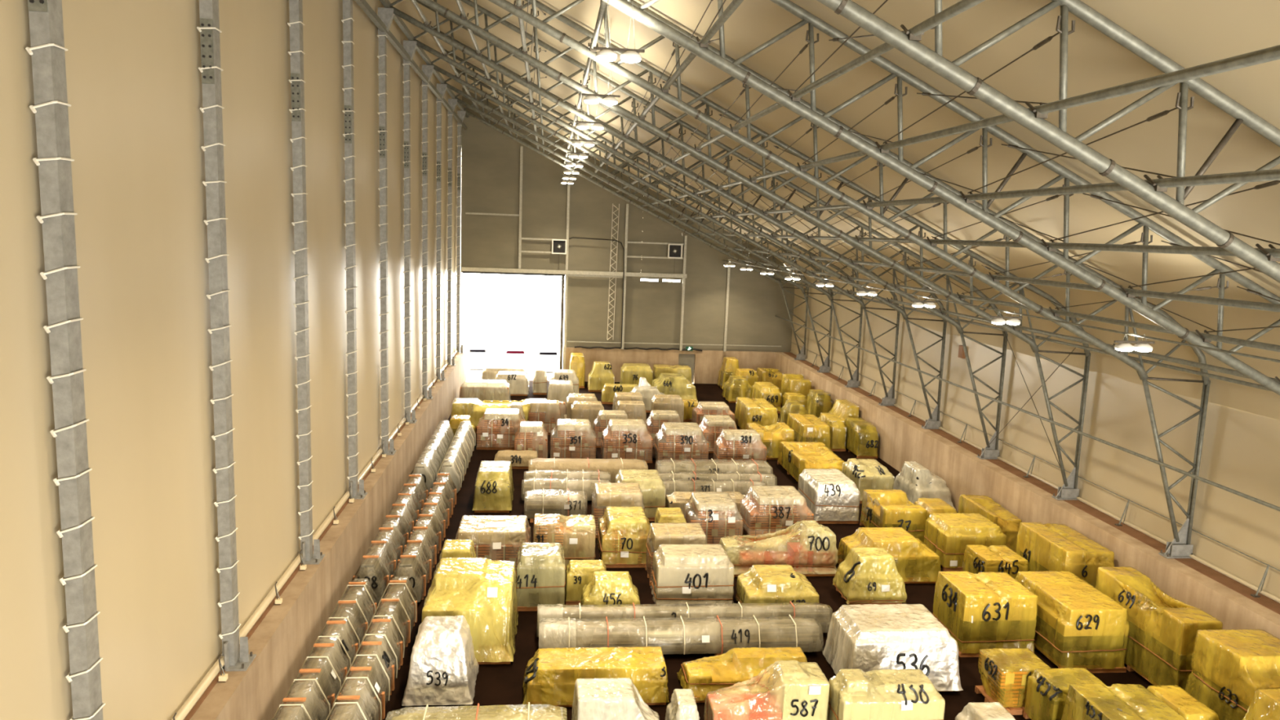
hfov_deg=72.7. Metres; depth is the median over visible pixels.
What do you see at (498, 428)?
load
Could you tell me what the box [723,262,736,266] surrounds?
pendant lamp
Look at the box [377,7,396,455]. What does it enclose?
steel column
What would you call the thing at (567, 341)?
rail
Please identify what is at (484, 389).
load
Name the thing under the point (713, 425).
load
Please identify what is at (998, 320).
pendant lamp
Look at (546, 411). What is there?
load
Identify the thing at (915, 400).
post
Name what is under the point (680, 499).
load
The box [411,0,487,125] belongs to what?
purlin
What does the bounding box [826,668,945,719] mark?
load
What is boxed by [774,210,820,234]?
cable
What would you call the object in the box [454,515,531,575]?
load
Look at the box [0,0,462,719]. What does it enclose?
wall
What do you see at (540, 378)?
load
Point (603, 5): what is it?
purlin
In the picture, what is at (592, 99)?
pendant lamp
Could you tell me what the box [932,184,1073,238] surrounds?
cable
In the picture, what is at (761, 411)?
load
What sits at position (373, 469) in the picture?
pin
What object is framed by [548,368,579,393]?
load
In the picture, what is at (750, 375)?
load
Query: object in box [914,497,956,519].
load
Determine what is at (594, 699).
load
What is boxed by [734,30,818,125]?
brace
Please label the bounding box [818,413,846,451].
load
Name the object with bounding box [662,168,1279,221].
purlin
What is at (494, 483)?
load
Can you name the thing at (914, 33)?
purlin
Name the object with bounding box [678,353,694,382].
door
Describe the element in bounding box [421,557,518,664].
load
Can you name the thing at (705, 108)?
cable
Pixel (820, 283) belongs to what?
pendant lamp
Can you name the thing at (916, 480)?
load
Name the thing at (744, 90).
cable
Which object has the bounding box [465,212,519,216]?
rail
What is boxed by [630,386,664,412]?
load
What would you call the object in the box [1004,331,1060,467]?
cable
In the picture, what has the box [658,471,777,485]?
bundle
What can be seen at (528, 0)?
cable
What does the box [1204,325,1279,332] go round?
cable
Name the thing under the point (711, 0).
cable
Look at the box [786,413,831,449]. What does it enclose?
load
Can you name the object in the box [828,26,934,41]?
cable
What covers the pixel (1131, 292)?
purlin
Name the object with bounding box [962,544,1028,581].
load
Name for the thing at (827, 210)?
cable
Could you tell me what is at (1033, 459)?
post
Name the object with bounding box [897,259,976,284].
cable
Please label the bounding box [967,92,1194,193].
cable
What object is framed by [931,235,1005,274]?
cable
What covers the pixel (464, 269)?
doorway frame
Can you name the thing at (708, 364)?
wall
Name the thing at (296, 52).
steel column
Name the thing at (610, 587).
load
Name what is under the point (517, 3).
purlin
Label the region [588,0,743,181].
purlin
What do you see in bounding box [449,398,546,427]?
load
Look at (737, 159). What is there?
cable
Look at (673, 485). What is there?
bundle
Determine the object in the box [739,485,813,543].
load
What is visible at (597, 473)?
bundle
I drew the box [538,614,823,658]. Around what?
bundle
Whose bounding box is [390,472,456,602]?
bundle
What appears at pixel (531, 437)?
load
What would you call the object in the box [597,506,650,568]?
load
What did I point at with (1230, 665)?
load
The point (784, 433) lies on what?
load
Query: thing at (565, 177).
pendant lamp
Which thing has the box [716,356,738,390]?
load
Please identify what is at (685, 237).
post
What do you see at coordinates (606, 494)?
load
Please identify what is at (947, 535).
load
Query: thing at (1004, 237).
cable
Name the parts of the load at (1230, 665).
tie cord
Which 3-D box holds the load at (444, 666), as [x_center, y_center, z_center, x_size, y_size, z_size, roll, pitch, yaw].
[-4.365,6.559,19.170,1.516,1.533,1.713,1,8,-6]
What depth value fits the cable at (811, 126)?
21.40 m
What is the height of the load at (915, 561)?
1.265 m
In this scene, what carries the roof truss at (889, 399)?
attached to the steel column at (428, 70)
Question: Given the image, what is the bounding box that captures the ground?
[461,287,693,383]
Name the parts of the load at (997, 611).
tie cord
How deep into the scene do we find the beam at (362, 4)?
31.24 m
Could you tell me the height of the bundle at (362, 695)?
1.208 m
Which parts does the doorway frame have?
guide rail, door post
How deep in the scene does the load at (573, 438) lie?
38.82 m
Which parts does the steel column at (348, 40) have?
splice plate, plate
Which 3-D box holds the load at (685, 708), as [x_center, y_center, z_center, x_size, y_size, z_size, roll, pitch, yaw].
[0.877,7.260,17.502,0.717,1.014,1.176,1,8,-6]
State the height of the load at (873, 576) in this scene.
1.360 m
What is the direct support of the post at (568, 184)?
on the doorway frame
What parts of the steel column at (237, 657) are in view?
splice plate, plate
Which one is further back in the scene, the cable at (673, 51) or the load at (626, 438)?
the load at (626, 438)
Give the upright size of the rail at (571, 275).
0.110 m
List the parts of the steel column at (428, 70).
splice plate, plate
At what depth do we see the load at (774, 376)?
57.47 m
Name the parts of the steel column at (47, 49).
splice plate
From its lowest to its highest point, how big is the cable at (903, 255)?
1.035 m
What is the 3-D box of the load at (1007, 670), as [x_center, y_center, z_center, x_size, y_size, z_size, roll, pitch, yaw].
[8.383,7.207,19.550,1.283,1.068,1.090,1,8,-6]
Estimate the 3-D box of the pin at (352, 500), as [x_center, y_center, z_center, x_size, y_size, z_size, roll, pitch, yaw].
[-8.189,3.801,24.656,0.139,0.461,0.100,1,8,-6]
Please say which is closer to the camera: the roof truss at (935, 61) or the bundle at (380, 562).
the roof truss at (935, 61)
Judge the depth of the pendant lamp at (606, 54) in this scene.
14.13 m
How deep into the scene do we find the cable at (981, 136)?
16.32 m
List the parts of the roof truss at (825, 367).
leg, gusset plate, leg, leg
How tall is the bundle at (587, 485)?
0.869 m
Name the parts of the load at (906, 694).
tie cord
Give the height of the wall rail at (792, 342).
0.032 m
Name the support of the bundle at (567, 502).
on the floor
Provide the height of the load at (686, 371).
1.411 m
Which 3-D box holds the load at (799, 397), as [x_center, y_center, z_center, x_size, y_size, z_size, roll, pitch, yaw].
[9.012,2.575,50.703,1.255,1.207,1.354,1,8,-6]
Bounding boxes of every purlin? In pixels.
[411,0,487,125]
[455,0,512,139]
[513,0,538,153]
[563,0,607,167]
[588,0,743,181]
[616,0,985,192]
[637,44,1279,208]
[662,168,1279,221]
[685,232,1279,261]
[709,245,1279,311]
[733,259,1279,351]
[758,272,1279,383]
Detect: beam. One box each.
[354,0,466,129]
[379,0,468,117]
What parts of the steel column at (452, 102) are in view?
splice plate, plate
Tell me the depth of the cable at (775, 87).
17.11 m
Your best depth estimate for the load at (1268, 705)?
16.61 m
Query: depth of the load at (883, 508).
29.68 m
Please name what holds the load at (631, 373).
on the floor
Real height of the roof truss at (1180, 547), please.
16.408 m
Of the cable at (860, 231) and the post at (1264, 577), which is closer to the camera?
the post at (1264, 577)
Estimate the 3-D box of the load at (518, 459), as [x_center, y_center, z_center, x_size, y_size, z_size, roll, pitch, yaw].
[-5.365,4.275,37.646,1.885,0.599,1.242,1,8,-6]
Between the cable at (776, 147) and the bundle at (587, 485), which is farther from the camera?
the bundle at (587, 485)
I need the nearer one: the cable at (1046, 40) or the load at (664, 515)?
the cable at (1046, 40)
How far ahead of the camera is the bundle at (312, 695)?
18.65 m
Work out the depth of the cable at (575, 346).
59.18 m
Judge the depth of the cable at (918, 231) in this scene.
27.57 m
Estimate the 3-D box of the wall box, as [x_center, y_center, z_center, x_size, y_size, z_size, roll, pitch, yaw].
[13.141,-0.337,35.468,0.140,0.500,0.350,1,8,-6]
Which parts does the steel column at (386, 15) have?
splice plate, plate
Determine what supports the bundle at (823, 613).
on the floor
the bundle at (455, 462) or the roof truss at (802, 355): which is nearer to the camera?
the bundle at (455, 462)
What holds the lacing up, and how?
attached to the rail at (571, 275)
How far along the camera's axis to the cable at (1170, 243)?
14.64 m
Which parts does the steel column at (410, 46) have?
splice plate, plate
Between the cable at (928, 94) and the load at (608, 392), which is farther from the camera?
the load at (608, 392)
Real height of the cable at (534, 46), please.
1.035 m
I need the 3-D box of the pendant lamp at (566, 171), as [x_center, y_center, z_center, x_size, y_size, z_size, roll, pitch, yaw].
[-3.402,-9.765,43.364,0.840,0.960,0.345,1,8,-6]
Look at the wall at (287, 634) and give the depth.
20.27 m
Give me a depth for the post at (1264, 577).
20.27 m
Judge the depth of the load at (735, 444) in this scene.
37.97 m
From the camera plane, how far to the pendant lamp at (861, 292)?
31.93 m
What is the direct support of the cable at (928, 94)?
attached to the roof truss at (935, 61)
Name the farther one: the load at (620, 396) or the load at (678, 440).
the load at (620, 396)
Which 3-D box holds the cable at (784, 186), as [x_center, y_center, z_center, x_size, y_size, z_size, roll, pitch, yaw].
[5.072,-5.273,27.825,0.054,0.904,4.960,2,8,-3]
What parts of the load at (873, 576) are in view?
tie cord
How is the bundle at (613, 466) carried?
on the floor
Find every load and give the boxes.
[401,615,479,706]
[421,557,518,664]
[431,539,476,582]
[448,414,475,435]
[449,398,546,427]
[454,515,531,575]
[458,378,511,406]
[472,461,514,512]
[475,408,525,449]
[481,364,529,386]
[493,449,537,468]
[495,371,528,395]
[510,401,524,420]
[514,421,547,457]
[515,542,565,611]
[522,646,669,706]
[528,400,560,435]
[532,368,547,395]
[533,513,595,568]
[546,379,574,406]
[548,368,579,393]
[549,418,596,458]
[558,401,566,418]
[564,560,606,604]
[566,393,597,418]
[569,352,585,387]
[569,400,604,430]
[571,677,659,719]
[580,570,639,604]
[587,361,614,391]
[591,482,644,537]
[592,409,628,447]
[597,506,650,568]
[600,383,637,404]
[600,418,653,462]
[612,391,643,410]
[615,400,646,423]
[615,469,665,520]
[619,363,653,386]
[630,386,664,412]
[638,377,651,386]
[644,522,706,586]
[645,409,680,447]
[649,394,684,422]
[649,543,734,604]
[651,373,697,401]
[653,364,691,382]
[653,422,708,461]
[654,506,686,523]
[665,491,749,513]
[665,688,699,719]
[677,646,807,702]
[682,399,698,422]
[683,492,742,544]
[691,401,734,424]
[697,414,737,453]
[703,660,829,719]
[712,429,766,462]
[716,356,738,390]
[719,520,838,577]
[721,375,752,403]
[733,368,758,386]
[734,397,777,431]
[735,564,819,603]
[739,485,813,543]
[746,422,794,459]
[751,382,781,413]
[755,368,782,391]
[777,400,808,424]
[777,441,844,481]
[780,373,811,404]
[781,392,807,408]
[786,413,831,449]
[797,468,860,523]
[805,389,832,417]
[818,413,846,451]
[822,604,963,691]
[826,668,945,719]
[828,399,858,420]
[832,547,906,604]
[837,527,940,583]
[841,457,894,503]
[844,417,879,458]
[859,489,927,542]
[893,461,955,509]
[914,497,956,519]
[924,512,1006,571]
[932,571,1037,657]
[955,702,1015,719]
[958,494,1022,552]
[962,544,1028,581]
[974,648,1050,715]
[1014,570,1129,673]
[1016,522,1114,587]
[1022,667,1106,719]
[1061,683,1186,719]
[1095,566,1222,697]
[1146,684,1219,719]
[1184,628,1279,719]
[1242,688,1279,719]
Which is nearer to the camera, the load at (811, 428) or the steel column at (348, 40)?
the steel column at (348, 40)
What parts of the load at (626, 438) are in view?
tie cord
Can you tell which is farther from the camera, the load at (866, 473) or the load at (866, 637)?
the load at (866, 473)
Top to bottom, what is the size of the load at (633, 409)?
1.454 m
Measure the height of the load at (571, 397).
1.454 m
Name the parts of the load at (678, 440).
tie cord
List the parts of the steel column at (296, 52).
splice plate, plate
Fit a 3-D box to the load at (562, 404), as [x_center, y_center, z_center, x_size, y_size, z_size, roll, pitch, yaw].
[-4.188,2.820,45.594,0.677,1.249,0.570,1,8,-6]
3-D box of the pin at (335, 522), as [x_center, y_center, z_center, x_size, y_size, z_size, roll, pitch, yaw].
[-8.000,4.073,22.856,0.139,0.461,0.100,1,8,-6]
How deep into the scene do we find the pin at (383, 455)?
29.51 m
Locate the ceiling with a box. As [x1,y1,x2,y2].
[409,0,1279,420]
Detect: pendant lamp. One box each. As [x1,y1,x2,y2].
[560,168,574,184]
[561,163,577,179]
[563,155,580,173]
[564,146,583,167]
[567,133,589,158]
[570,117,595,146]
[574,95,605,129]
[582,58,620,105]
[593,0,644,62]
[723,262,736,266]
[739,265,753,270]
[759,267,774,275]
[784,272,801,279]
[815,278,835,286]
[855,286,878,295]
[911,296,937,307]
[990,311,1022,324]
[1113,333,1154,351]
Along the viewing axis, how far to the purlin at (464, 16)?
27.89 m
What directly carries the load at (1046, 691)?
on the floor
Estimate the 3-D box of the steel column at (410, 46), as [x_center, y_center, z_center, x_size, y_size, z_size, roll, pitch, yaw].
[-8.999,-4.780,33.971,0.580,14.710,0.560,1,8,-6]
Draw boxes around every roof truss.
[390,0,1008,459]
[413,0,946,429]
[417,0,1090,500]
[430,25,900,405]
[440,48,862,387]
[455,67,833,373]
[463,97,808,359]
[488,0,1210,558]
[602,0,1279,395]
[817,0,1279,283]
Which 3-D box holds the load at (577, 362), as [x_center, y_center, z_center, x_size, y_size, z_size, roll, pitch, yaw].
[-4.142,0.651,57.384,1.012,2.109,1.837,1,8,-6]
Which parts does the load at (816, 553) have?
tie cord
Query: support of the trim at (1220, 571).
attached to the wall at (1241, 449)
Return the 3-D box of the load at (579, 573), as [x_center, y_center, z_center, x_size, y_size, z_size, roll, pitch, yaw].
[-1.499,6.170,24.176,1.169,1.054,0.787,1,8,-9]
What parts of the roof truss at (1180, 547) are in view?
leg, gusset plate, leg, leg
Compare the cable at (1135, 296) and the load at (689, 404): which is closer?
the cable at (1135, 296)
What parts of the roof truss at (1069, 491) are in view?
leg, gusset plate, leg, leg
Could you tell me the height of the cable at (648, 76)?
1.035 m
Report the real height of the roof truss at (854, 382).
16.408 m
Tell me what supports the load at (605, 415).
on the floor
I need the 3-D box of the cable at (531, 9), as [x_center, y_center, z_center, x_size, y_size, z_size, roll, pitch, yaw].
[-3.329,-9.470,26.292,0.233,1.035,4.984,1,9,-10]
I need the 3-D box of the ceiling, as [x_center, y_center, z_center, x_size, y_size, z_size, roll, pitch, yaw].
[3.079,-6.065,24.878,22.680,12.617,68.100,1,8,-6]
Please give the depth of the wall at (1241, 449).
26.43 m
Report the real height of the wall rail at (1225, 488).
0.090 m
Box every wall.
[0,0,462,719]
[183,344,470,719]
[460,87,794,351]
[572,347,776,383]
[774,351,1279,639]
[791,293,1279,598]
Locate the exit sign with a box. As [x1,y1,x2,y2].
[685,346,693,351]
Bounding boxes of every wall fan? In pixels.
[551,239,566,269]
[667,243,682,263]
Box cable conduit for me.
[568,236,624,348]
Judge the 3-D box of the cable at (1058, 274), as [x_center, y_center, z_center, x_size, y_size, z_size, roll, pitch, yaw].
[10.070,-2.132,23.775,0.233,1.035,4.984,1,9,-10]
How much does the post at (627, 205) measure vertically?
9.708 m
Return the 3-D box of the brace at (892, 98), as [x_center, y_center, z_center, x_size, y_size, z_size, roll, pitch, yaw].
[4.138,-4.698,17.731,0.233,1.035,4.984,1,9,-10]
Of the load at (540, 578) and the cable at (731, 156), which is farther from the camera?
the cable at (731, 156)
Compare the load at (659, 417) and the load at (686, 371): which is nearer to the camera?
the load at (659, 417)
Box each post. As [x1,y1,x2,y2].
[518,146,523,268]
[565,173,570,270]
[621,204,628,349]
[679,235,687,350]
[723,259,730,351]
[867,381,875,395]
[906,400,915,416]
[956,423,967,443]
[1022,455,1035,477]
[1115,499,1129,525]
[1250,564,1269,597]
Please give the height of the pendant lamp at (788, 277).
0.352 m
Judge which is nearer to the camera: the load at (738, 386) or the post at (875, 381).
the post at (875, 381)
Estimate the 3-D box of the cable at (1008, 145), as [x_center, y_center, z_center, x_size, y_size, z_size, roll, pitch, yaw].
[6.606,-3.067,13.220,0.054,0.904,4.960,2,8,-3]
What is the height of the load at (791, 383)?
1.954 m
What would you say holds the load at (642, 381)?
on the floor
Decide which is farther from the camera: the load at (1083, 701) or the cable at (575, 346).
the cable at (575, 346)
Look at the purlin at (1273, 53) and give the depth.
9.54 m
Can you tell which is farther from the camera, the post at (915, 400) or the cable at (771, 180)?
the post at (915, 400)
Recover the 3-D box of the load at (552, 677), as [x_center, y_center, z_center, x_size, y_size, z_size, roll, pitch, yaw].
[-0.979,6.988,19.317,3.236,0.888,1.383,1,8,-6]
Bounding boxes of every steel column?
[25,0,105,719]
[196,0,256,671]
[287,0,324,564]
[341,0,367,498]
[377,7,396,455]
[402,40,417,423]
[421,64,434,399]
[435,83,447,381]
[446,98,457,365]
[455,110,466,353]
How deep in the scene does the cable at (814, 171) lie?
26.95 m
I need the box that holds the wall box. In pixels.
[958,345,965,358]
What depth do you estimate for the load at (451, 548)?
23.11 m
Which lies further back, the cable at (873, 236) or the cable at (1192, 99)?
the cable at (873, 236)
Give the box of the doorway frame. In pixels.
[462,266,686,369]
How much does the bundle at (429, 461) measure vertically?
1.259 m
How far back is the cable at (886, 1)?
13.15 m
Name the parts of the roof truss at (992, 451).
leg, gusset plate, leg, leg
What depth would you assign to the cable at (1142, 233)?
16.64 m
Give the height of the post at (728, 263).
6.288 m
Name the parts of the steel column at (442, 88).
splice plate, plate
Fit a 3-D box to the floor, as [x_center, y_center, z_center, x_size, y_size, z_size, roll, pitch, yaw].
[2.414,6.675,26.377,20.950,0.300,67.400,1,8,-6]
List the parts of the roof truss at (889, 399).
leg, gusset plate, leg, leg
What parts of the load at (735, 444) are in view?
tie cord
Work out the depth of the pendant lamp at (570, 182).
53.06 m
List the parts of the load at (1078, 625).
tie cord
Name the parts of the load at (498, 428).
tie cord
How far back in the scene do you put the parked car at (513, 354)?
63.04 m
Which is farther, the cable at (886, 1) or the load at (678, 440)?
the load at (678, 440)
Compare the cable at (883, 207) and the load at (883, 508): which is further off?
the load at (883, 508)
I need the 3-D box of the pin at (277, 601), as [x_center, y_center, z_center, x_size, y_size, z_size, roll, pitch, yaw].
[-7.489,4.809,17.988,0.139,0.461,0.100,1,8,-6]
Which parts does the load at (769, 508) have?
tie cord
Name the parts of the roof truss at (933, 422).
leg, gusset plate, leg, leg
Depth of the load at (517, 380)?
53.23 m
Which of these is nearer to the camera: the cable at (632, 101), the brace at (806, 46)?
the brace at (806, 46)
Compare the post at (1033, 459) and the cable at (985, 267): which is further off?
the post at (1033, 459)
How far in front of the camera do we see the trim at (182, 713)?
18.05 m
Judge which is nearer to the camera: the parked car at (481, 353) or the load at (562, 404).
the load at (562, 404)
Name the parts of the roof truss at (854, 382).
leg, gusset plate, leg, leg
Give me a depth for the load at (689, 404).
47.67 m
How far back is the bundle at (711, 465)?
35.47 m
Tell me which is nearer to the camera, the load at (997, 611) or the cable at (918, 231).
the load at (997, 611)
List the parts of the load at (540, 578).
tie cord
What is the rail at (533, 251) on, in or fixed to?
attached to the post at (568, 184)
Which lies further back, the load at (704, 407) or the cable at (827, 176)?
the load at (704, 407)
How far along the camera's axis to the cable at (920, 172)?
17.10 m
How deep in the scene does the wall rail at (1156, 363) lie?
23.62 m
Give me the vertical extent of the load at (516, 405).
1.602 m
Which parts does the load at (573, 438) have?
tie cord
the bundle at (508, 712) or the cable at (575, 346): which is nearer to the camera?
the bundle at (508, 712)
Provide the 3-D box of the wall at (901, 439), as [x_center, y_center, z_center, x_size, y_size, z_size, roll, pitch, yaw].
[13.623,5.593,27.594,1.550,2.300,67.800,1,8,-6]
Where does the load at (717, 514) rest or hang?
on the floor
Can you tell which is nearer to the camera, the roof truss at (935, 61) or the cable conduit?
the roof truss at (935, 61)
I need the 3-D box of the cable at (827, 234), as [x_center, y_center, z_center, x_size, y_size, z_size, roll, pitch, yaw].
[7.783,-4.358,33.281,0.054,0.904,4.960,2,8,-3]
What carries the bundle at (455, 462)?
on the floor
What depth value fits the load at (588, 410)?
44.57 m
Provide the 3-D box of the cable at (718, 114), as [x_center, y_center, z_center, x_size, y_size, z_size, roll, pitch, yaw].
[2.362,-6.189,22.369,0.054,0.904,4.960,2,8,-3]
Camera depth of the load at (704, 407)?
46.28 m
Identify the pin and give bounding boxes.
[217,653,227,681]
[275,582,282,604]
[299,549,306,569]
[333,506,338,524]
[348,486,354,502]
[371,457,375,471]
[382,444,386,457]
[397,423,401,435]
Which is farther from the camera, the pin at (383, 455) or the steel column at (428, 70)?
the steel column at (428, 70)
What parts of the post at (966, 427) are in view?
post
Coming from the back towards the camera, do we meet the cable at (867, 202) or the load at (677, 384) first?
the load at (677, 384)
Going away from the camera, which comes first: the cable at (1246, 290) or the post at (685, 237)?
the cable at (1246, 290)
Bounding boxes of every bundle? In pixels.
[272,578,377,719]
[325,576,417,719]
[352,473,428,602]
[385,702,567,719]
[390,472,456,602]
[411,420,453,494]
[436,420,475,493]
[521,476,610,500]
[523,468,610,488]
[524,488,586,522]
[528,457,648,482]
[537,600,832,636]
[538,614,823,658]
[654,457,773,474]
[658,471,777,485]
[662,478,767,499]
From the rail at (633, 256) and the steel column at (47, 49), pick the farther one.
the rail at (633, 256)
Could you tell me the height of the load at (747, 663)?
0.812 m
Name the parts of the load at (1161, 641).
tie cord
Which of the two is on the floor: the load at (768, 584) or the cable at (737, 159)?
the load at (768, 584)
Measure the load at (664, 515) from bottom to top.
1.110 m
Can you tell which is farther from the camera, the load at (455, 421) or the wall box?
the load at (455, 421)
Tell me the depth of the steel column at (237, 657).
14.60 m
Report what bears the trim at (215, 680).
attached to the wall at (134, 77)
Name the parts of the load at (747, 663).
tie cord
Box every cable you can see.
[525,0,528,37]
[529,8,538,68]
[532,45,540,95]
[574,346,702,351]
[615,101,638,145]
[626,75,656,131]
[642,41,681,111]
[656,128,685,168]
[666,0,713,82]
[673,108,712,159]
[696,155,732,191]
[697,83,751,145]
[703,0,725,35]
[718,114,746,125]
[720,142,767,185]
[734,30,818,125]
[735,180,777,213]
[737,159,761,175]
[753,122,818,176]
[765,171,821,210]
[773,146,811,162]
[774,87,810,93]
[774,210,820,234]
[783,185,816,206]
[795,0,888,92]
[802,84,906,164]
[807,160,884,206]
[810,201,873,235]
[812,231,866,255]
[826,176,879,201]
[826,209,868,235]
[826,234,861,259]
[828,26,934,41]
[848,130,892,142]
[849,255,908,276]
[854,231,925,259]
[859,202,949,236]
[865,255,904,283]
[868,135,992,201]
[872,235,919,265]
[882,15,1075,143]
[883,207,943,238]
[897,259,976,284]
[911,235,1011,266]
[913,258,969,293]
[916,92,1047,104]
[920,172,982,193]
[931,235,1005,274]
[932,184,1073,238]
[961,270,1072,293]
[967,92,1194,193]
[981,264,1065,308]
[986,346,1075,448]
[987,212,1063,241]
[994,232,1152,274]
[1001,143,1175,177]
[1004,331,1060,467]
[1048,180,1279,241]
[1054,251,1141,287]
[1055,278,1228,308]
[1082,193,1279,245]
[1128,267,1255,288]
[1135,296,1217,332]
[1160,240,1262,272]
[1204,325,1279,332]
[1236,285,1279,302]
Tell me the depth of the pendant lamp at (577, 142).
28.73 m
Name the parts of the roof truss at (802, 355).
leg, gusset plate, leg, leg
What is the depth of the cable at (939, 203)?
22.10 m
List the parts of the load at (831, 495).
tie cord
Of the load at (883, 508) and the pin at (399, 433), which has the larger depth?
the pin at (399, 433)
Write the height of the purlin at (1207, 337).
0.215 m
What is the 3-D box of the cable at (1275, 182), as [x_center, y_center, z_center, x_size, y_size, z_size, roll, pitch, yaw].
[7.871,-2.312,13.450,0.233,1.035,4.984,1,9,-10]
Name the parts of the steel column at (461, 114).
splice plate, plate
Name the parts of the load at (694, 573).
tie cord, tie cord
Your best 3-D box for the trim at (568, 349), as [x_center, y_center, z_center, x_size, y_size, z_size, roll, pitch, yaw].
[-4.942,0.272,59.105,0.600,2.300,0.400,1,8,-6]
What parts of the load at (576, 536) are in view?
tie cord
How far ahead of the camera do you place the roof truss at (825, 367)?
49.48 m
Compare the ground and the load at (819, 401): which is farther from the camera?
the ground
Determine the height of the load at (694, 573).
1.490 m
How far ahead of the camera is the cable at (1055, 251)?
17.51 m
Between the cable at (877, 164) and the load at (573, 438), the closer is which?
the cable at (877, 164)
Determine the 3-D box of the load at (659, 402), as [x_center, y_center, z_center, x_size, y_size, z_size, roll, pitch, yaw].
[1.469,2.685,47.028,1.716,1.509,1.182,1,8,-6]
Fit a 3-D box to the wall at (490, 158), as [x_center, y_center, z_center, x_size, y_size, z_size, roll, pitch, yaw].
[-0.404,-9.069,58.151,22.770,16.880,0.042,1,8,-6]
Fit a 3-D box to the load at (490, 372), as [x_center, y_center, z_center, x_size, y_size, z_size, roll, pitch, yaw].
[-8.670,1.081,56.069,3.084,1.312,1.822,1,8,-6]
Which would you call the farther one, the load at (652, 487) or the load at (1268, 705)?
the load at (652, 487)
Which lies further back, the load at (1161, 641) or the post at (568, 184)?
the post at (568, 184)
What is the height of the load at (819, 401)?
1.758 m
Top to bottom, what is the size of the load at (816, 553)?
1.506 m
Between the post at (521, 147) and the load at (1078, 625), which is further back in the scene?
the post at (521, 147)
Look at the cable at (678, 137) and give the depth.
30.05 m
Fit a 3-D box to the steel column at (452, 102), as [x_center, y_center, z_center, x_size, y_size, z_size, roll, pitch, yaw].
[-10.533,-6.986,48.576,0.580,14.710,0.560,1,8,-6]
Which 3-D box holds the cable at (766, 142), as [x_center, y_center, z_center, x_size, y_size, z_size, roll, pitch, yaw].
[3.115,-6.169,27.467,0.233,1.035,4.984,1,9,-10]
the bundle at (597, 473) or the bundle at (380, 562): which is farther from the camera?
the bundle at (597, 473)
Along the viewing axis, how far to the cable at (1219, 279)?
16.98 m
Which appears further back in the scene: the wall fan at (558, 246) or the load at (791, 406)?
the wall fan at (558, 246)
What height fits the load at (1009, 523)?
1.458 m
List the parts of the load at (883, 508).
tie cord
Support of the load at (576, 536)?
on the floor
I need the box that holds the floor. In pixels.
[377,379,1153,719]
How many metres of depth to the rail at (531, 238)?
57.33 m
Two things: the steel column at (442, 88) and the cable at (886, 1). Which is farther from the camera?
the steel column at (442, 88)
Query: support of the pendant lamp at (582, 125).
hanging from the ceiling
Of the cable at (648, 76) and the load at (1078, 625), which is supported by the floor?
the load at (1078, 625)
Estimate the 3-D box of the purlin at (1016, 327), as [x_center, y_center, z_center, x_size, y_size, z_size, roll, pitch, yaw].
[11.539,-0.941,26.032,0.218,0.215,67.100,1,8,-6]
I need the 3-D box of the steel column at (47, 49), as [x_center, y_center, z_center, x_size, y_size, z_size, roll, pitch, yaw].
[-6.464,-1.136,9.846,0.580,14.710,0.560,1,8,-6]
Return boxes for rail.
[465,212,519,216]
[520,250,551,253]
[521,237,555,239]
[567,274,622,277]
[567,341,781,346]
[626,255,683,259]
[627,241,684,244]
[722,259,1279,362]
[775,278,1272,391]
[775,315,1279,511]
[791,342,1279,571]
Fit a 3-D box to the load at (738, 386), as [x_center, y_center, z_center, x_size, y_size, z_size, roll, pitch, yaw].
[6.152,1.791,54.441,1.727,1.460,2.135,1,8,-6]
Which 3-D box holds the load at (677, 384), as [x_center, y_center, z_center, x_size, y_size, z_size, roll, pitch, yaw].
[2.087,1.676,54.221,2.721,1.457,2.880,1,8,-6]
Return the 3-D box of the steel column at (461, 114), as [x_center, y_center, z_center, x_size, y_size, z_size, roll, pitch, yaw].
[-11.044,-7.722,53.444,0.580,14.710,0.560,1,8,-6]
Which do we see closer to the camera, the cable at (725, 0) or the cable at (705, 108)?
the cable at (725, 0)
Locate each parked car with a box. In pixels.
[465,342,492,368]
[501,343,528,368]
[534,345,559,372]
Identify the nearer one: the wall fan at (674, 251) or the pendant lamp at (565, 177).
the pendant lamp at (565, 177)
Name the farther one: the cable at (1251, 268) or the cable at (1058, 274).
the cable at (1058, 274)
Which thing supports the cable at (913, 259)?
attached to the roof truss at (1069, 491)
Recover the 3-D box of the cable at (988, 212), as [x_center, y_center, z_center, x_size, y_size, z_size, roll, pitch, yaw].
[7.706,-2.977,18.382,0.054,0.904,4.960,2,8,-3]
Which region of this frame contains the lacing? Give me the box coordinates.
[606,203,619,339]
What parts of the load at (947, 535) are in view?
tie cord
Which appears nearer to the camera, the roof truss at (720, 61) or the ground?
the roof truss at (720, 61)
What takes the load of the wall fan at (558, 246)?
attached to the post at (568, 184)
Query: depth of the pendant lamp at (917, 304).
27.07 m
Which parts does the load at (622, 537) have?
tie cord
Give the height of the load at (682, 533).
1.509 m
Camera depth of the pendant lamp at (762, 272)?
46.54 m
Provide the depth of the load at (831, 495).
31.52 m
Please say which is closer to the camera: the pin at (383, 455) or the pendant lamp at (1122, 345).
the pendant lamp at (1122, 345)
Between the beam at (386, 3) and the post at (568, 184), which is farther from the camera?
the post at (568, 184)
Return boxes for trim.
[171,342,462,719]
[184,348,460,719]
[562,346,572,369]
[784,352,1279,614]
[789,351,1279,603]

